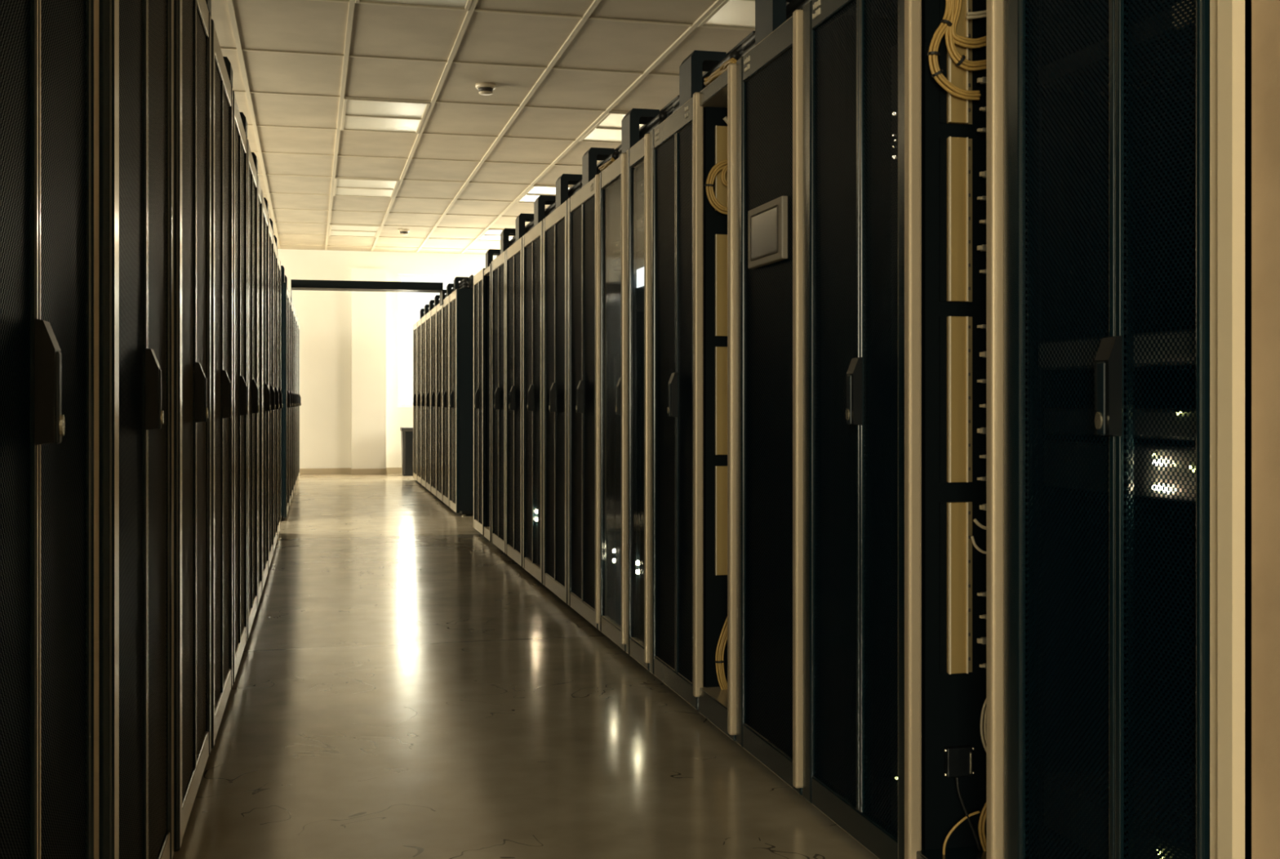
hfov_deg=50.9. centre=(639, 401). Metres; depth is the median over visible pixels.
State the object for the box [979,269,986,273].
plug
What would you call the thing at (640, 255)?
display unit
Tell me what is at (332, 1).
bars
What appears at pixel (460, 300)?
tall cabinet
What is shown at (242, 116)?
trough
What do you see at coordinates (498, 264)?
tall cabinet
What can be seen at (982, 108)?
plug
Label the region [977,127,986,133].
plug
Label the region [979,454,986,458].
plug
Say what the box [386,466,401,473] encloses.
baseboard
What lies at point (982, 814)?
cable bundle
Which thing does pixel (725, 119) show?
cable bundle
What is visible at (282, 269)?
trough
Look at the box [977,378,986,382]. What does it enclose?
plug
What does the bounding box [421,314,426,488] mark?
tall cabinet
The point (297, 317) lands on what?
tall cabinet
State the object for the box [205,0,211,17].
trough
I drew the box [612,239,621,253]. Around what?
server
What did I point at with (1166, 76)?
server
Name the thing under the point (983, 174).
plug
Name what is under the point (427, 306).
trough
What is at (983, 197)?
plug
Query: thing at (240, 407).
tall cabinet
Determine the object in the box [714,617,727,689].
cable bundle
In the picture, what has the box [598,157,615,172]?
cable bundle
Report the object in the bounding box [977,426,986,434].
plug
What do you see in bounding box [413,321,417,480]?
tall cabinet
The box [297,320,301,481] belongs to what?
tall cabinet
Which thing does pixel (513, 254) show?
tall cabinet
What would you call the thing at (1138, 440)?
server
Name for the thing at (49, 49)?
tall cabinet
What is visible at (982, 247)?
plug
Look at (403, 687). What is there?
floor
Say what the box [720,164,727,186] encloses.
cable bundle
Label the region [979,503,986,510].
plug
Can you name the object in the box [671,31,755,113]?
trough
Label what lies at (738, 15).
recessed light
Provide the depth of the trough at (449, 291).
12.67 m
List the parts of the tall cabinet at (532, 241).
door panel, handle, door panel, power strip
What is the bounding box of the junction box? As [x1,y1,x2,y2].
[944,745,974,777]
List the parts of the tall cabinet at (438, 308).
handle, door panel, door panel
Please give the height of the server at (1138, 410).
0.045 m
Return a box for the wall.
[277,248,497,468]
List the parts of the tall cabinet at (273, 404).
door frame, door panel, handle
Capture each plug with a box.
[977,76,986,84]
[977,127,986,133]
[977,195,986,200]
[977,244,986,251]
[977,324,986,328]
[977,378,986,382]
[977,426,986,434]
[977,476,986,480]
[977,591,986,596]
[977,636,986,644]
[979,106,986,111]
[979,170,986,177]
[979,219,986,224]
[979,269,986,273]
[979,351,986,357]
[979,404,986,408]
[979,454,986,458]
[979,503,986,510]
[979,613,986,618]
[979,662,986,667]
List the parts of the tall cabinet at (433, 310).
handle, door panel, door panel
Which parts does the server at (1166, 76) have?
panel, ribbed plate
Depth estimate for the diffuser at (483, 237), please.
17.09 m
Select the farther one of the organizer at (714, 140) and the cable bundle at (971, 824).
the organizer at (714, 140)
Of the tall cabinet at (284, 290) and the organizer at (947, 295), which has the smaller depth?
the organizer at (947, 295)
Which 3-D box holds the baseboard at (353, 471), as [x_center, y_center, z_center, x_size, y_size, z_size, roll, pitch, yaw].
[-3.718,0.958,18.443,0.490,0.085,0.015,0,0,-13]
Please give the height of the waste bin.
0.655 m
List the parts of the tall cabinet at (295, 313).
door frame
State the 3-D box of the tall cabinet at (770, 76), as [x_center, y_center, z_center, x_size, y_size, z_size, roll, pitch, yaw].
[0.789,0.015,3.672,0.964,1.970,0.532,0,0,-13]
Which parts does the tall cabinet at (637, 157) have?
power strip, trim post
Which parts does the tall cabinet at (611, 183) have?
trim post, power strip, handle, trim post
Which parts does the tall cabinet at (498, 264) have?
door panel, handle, door panel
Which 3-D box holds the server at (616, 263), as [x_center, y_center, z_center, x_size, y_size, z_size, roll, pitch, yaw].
[0.091,-0.573,5.511,0.360,0.045,0.320,0,0,-13]
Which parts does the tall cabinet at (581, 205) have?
door panel, handle, door panel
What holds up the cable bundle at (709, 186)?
attached to the organizer at (714, 140)
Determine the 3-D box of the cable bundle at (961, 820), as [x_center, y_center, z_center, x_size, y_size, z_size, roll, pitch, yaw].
[0.634,0.858,2.654,0.079,0.098,0.005,0,0,-13]
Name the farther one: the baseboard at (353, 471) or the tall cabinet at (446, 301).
the baseboard at (353, 471)
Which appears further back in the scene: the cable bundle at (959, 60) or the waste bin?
the waste bin
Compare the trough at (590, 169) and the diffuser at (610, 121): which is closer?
the trough at (590, 169)
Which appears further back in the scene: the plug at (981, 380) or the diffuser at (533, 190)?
the diffuser at (533, 190)
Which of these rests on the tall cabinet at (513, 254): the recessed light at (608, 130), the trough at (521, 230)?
the trough at (521, 230)
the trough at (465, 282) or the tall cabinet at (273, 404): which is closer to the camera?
the tall cabinet at (273, 404)
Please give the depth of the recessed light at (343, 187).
13.06 m
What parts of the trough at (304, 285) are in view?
plate, plate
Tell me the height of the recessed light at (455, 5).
0.016 m
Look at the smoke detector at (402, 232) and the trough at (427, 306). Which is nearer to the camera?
the trough at (427, 306)
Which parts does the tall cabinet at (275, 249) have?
door panel, door panel, handle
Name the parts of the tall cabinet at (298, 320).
door frame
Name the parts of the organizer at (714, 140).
post, panel, panel, panel, rail, rail, rail, rail, post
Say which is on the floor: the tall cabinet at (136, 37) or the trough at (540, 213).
the tall cabinet at (136, 37)
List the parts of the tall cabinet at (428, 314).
handle, door panel, door panel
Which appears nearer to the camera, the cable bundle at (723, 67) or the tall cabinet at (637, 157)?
the cable bundle at (723, 67)
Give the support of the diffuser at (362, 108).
attached to the recessed light at (357, 114)
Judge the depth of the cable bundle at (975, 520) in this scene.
2.66 m
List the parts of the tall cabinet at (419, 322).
handle, door panel, door panel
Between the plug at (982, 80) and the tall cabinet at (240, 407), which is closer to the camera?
the plug at (982, 80)
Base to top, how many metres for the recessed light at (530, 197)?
0.016 m
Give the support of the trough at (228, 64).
on the tall cabinet at (221, 87)
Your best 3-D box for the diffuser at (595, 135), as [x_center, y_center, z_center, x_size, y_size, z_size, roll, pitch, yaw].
[-0.134,-2.086,10.521,0.544,0.006,0.510,0,0,-14]
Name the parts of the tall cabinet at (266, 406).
door panel, door panel, handle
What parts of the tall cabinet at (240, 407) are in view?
door panel, door panel, handle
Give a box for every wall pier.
[351,267,386,468]
[1251,0,1279,858]
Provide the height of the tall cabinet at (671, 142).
1.970 m
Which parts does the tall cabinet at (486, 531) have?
frame, panel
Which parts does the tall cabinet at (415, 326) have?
door panel, door panel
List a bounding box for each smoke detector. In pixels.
[398,229,409,235]
[475,82,496,95]
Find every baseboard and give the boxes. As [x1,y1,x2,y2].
[299,467,351,474]
[351,468,386,475]
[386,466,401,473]
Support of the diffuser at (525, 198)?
attached to the recessed light at (530, 197)
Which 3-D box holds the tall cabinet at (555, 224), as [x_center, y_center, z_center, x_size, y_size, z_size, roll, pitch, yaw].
[0.017,0.015,6.893,0.974,1.970,0.710,0,0,-13]
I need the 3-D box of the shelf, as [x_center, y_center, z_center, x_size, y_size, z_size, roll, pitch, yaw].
[0.170,-0.354,5.072,0.320,0.012,0.320,0,0,-13]
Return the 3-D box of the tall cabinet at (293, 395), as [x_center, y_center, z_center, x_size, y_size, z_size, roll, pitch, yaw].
[-3.908,0.000,13.266,0.974,2.000,0.864,0,0,-13]
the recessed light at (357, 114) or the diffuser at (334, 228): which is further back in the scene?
the diffuser at (334, 228)
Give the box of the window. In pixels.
[398,275,469,407]
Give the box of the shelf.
[635,306,644,311]
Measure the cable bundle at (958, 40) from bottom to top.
0.133 m
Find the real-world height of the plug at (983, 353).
0.013 m
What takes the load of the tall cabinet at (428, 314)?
on the floor
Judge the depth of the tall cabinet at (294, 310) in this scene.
14.59 m
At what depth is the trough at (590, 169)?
5.99 m
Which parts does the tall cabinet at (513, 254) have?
door panel, handle, door panel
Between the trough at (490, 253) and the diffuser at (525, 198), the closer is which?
the trough at (490, 253)
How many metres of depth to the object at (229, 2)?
9.15 m
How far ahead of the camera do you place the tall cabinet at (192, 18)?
3.25 m
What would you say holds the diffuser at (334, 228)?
attached to the recessed light at (338, 230)
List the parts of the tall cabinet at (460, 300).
handle, door panel, door frame, door panel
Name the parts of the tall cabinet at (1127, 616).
door panel, handle, mounting rail, door panel, post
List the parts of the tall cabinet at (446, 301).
handle, door panel, door panel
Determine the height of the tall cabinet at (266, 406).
2.070 m
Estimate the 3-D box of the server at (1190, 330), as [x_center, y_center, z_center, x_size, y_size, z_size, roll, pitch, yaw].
[0.912,-0.080,2.114,0.356,0.049,0.500,0,0,-13]
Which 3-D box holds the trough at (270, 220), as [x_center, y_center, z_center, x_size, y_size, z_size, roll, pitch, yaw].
[-2.374,-1.119,8.080,0.300,0.099,0.871,0,0,-13]
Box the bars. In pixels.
[220,0,747,250]
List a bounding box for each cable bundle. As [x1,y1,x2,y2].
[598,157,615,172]
[703,57,736,85]
[704,159,727,214]
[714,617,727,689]
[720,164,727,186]
[723,115,727,124]
[927,0,981,100]
[942,810,979,854]
[945,0,986,71]
[948,0,986,48]
[955,776,981,850]
[965,10,986,19]
[970,535,986,553]
[973,518,986,529]
[977,801,986,850]
[980,698,986,751]
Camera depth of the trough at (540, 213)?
7.37 m
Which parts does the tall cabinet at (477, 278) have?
door panel, handle, door panel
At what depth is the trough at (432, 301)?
14.71 m
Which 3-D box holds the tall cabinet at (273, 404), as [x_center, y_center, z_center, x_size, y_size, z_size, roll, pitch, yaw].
[-2.676,-0.035,8.008,0.974,2.070,0.864,0,0,-13]
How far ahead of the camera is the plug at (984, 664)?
2.65 m
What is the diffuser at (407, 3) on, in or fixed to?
attached to the recessed light at (455, 5)
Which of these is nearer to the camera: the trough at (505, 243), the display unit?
the display unit
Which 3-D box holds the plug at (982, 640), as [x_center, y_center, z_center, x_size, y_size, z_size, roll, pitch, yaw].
[0.690,0.473,2.667,0.044,0.013,0.012,0,0,-13]
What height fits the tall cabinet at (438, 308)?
1.985 m
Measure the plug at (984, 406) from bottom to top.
0.008 m
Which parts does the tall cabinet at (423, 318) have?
handle, door panel, door panel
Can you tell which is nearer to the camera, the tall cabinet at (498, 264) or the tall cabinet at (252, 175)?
the tall cabinet at (252, 175)
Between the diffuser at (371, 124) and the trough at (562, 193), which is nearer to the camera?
the trough at (562, 193)
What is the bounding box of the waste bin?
[400,426,413,475]
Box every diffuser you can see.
[330,231,376,236]
[331,225,378,231]
[335,187,392,196]
[336,178,396,188]
[343,116,420,132]
[345,100,426,118]
[360,0,467,8]
[479,235,512,240]
[485,230,502,235]
[519,195,538,202]
[527,186,569,195]
[583,128,621,142]
[597,114,643,128]
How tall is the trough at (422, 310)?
0.130 m
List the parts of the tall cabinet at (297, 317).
door frame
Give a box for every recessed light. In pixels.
[328,224,381,237]
[333,177,399,198]
[340,97,431,133]
[355,0,472,11]
[477,229,513,240]
[515,185,570,203]
[579,111,643,143]
[697,0,755,31]
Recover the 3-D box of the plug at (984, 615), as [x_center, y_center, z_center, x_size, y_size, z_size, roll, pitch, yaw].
[0.693,0.424,2.658,0.044,0.008,0.012,0,0,-13]
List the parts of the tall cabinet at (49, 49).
door panel, handle, door panel, door frame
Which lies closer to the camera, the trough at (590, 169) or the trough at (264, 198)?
the trough at (590, 169)
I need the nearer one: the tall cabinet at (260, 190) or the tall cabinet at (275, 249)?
the tall cabinet at (260, 190)
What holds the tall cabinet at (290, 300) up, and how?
on the floor
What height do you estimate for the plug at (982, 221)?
0.008 m
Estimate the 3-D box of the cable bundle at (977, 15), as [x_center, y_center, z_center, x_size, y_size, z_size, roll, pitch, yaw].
[0.671,-0.767,2.661,0.054,0.022,0.011,0,0,-13]
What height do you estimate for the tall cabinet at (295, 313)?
2.000 m
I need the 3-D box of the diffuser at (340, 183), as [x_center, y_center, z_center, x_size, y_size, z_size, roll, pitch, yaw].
[-2.615,-2.086,12.837,0.544,0.006,0.510,0,0,-14]
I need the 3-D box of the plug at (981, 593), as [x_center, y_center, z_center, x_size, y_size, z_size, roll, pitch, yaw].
[0.690,0.381,2.667,0.044,0.008,0.012,0,0,-13]
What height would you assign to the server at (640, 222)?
0.045 m
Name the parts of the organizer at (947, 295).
post, panel, panel, rail, rail, rail, rail, equipment rail, post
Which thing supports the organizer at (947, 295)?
on the floor
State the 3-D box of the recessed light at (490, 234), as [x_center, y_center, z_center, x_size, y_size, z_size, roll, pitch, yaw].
[-1.680,-2.081,16.817,0.590,0.016,1.096,0,0,-14]
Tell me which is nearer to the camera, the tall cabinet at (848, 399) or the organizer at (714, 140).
the tall cabinet at (848, 399)
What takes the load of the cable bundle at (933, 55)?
in the organizer at (947, 295)
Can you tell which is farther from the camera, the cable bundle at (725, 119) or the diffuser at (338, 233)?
the diffuser at (338, 233)
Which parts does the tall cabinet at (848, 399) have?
door panel, handle, door panel, power strip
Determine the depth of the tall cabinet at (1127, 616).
2.01 m
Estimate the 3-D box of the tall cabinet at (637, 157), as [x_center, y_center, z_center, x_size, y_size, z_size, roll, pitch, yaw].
[0.444,0.015,5.125,0.962,1.970,0.374,0,0,-13]
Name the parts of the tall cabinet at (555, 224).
door panel, handle, door panel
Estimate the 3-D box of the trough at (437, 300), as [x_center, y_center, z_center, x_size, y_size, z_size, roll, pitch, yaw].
[-2.005,-1.050,14.120,0.300,0.130,0.691,0,0,-13]
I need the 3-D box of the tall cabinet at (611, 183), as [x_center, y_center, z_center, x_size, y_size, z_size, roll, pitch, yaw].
[0.331,0.015,5.571,0.974,1.970,0.527,0,0,-13]
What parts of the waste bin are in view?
lid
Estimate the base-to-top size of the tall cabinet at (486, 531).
1.960 m
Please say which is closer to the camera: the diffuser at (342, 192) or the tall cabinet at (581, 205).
the tall cabinet at (581, 205)
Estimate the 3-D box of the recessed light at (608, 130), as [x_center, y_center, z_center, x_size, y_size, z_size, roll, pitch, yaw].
[-0.070,-2.081,10.262,0.590,0.016,1.096,0,0,-14]
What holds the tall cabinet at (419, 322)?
on the floor
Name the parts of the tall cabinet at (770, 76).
frame, door panel, trim post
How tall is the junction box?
0.058 m
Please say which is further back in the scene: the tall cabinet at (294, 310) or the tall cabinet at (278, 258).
the tall cabinet at (294, 310)
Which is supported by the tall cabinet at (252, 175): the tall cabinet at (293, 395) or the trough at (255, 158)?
the trough at (255, 158)
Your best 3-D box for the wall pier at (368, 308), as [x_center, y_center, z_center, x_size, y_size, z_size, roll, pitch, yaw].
[-3.745,-0.415,18.557,0.460,2.830,0.220,0,0,-13]
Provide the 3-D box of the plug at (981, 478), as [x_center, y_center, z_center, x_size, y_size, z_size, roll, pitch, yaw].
[0.690,0.152,2.667,0.044,0.008,0.012,0,0,-13]
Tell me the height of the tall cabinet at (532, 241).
1.970 m
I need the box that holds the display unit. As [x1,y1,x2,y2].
[636,248,644,307]
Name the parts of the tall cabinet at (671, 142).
door panel, handle, door panel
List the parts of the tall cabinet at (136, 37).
door panel, handle, door panel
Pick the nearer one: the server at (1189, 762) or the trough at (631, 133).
the server at (1189, 762)
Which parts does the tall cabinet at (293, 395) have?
door frame, handle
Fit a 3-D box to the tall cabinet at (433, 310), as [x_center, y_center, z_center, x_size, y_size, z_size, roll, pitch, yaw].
[-1.715,0.007,14.189,0.974,1.985,0.685,0,0,-13]
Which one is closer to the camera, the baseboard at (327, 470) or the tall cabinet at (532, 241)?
the tall cabinet at (532, 241)
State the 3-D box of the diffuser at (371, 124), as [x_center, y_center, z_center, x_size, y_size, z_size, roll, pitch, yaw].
[-1.937,-2.086,10.078,0.544,0.006,0.510,0,0,-14]
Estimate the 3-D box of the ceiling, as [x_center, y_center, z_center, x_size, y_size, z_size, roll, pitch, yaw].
[-1.078,-2.140,7.982,8.800,0.100,22.430,0,0,-13]
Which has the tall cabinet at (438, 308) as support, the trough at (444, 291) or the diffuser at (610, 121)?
the trough at (444, 291)
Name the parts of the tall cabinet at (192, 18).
door panel, handle, door panel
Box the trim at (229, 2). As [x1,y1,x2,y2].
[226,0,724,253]
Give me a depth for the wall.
18.57 m
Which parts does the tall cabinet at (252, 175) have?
door panel, door panel, handle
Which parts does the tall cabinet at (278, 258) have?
door frame, handle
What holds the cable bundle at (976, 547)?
attached to the organizer at (947, 295)
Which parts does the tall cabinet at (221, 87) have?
door panel, door panel, handle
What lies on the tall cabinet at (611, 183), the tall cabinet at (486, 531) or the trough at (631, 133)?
the trough at (631, 133)
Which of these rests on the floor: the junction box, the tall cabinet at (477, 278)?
the tall cabinet at (477, 278)
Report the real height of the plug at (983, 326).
0.008 m
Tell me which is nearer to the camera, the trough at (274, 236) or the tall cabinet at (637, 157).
the tall cabinet at (637, 157)
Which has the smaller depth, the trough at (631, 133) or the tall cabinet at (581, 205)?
the trough at (631, 133)
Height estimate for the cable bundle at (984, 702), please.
0.132 m
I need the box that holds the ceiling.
[210,0,752,253]
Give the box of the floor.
[172,473,878,858]
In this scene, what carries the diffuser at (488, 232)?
attached to the recessed light at (490, 234)
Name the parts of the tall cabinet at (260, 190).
door panel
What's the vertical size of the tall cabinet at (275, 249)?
2.070 m
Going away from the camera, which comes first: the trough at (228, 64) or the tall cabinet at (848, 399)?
the tall cabinet at (848, 399)
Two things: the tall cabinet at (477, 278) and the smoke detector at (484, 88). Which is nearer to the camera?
the smoke detector at (484, 88)
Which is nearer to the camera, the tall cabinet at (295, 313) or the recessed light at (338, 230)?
the tall cabinet at (295, 313)
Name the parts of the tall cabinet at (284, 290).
door frame, handle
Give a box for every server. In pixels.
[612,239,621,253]
[612,256,621,270]
[636,216,644,231]
[1038,0,1195,99]
[1038,328,1195,370]
[1044,407,1195,439]
[1044,438,1195,502]
[1044,762,1195,858]
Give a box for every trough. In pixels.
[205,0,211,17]
[222,56,232,88]
[239,111,247,137]
[251,152,257,173]
[263,197,268,213]
[269,218,273,232]
[273,235,277,248]
[280,265,284,282]
[290,279,443,306]
[419,308,424,319]
[424,304,429,315]
[429,299,434,311]
[434,294,439,306]
[443,289,446,299]
[446,283,453,297]
[453,274,473,290]
[485,248,500,267]
[500,223,528,253]
[515,208,546,241]
[533,189,568,226]
[555,173,582,208]
[581,144,621,187]
[618,95,679,157]
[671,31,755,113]
[741,0,810,57]
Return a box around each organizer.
[693,63,736,741]
[904,0,1004,858]
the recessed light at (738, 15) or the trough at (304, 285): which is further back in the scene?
the trough at (304, 285)
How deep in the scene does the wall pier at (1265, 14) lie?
1.72 m
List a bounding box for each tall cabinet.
[0,0,98,858]
[98,0,173,858]
[173,0,211,851]
[211,19,232,748]
[232,90,248,684]
[247,139,259,639]
[257,177,262,605]
[262,191,271,591]
[268,217,275,568]
[273,236,279,551]
[277,252,282,537]
[280,282,290,517]
[288,291,293,508]
[291,302,294,500]
[293,304,297,496]
[295,312,298,488]
[297,317,299,483]
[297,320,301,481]
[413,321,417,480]
[417,318,421,484]
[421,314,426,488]
[426,310,431,492]
[431,306,435,495]
[435,302,442,501]
[442,295,448,506]
[448,288,473,515]
[473,267,487,533]
[482,262,491,542]
[491,250,505,552]
[505,236,522,567]
[522,219,542,583]
[542,200,567,604]
[567,177,598,628]
[595,151,626,651]
[626,133,649,671]
[649,97,698,710]
[736,8,803,795]
[803,0,904,858]
[1004,0,1251,858]
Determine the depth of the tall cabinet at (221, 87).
4.16 m
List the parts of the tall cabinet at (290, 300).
door frame, handle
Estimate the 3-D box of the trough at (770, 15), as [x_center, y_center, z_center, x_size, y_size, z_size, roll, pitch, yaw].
[0.480,-1.051,3.650,0.300,0.162,0.696,0,0,-13]
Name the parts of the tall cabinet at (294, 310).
door frame, handle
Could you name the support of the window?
in the wall

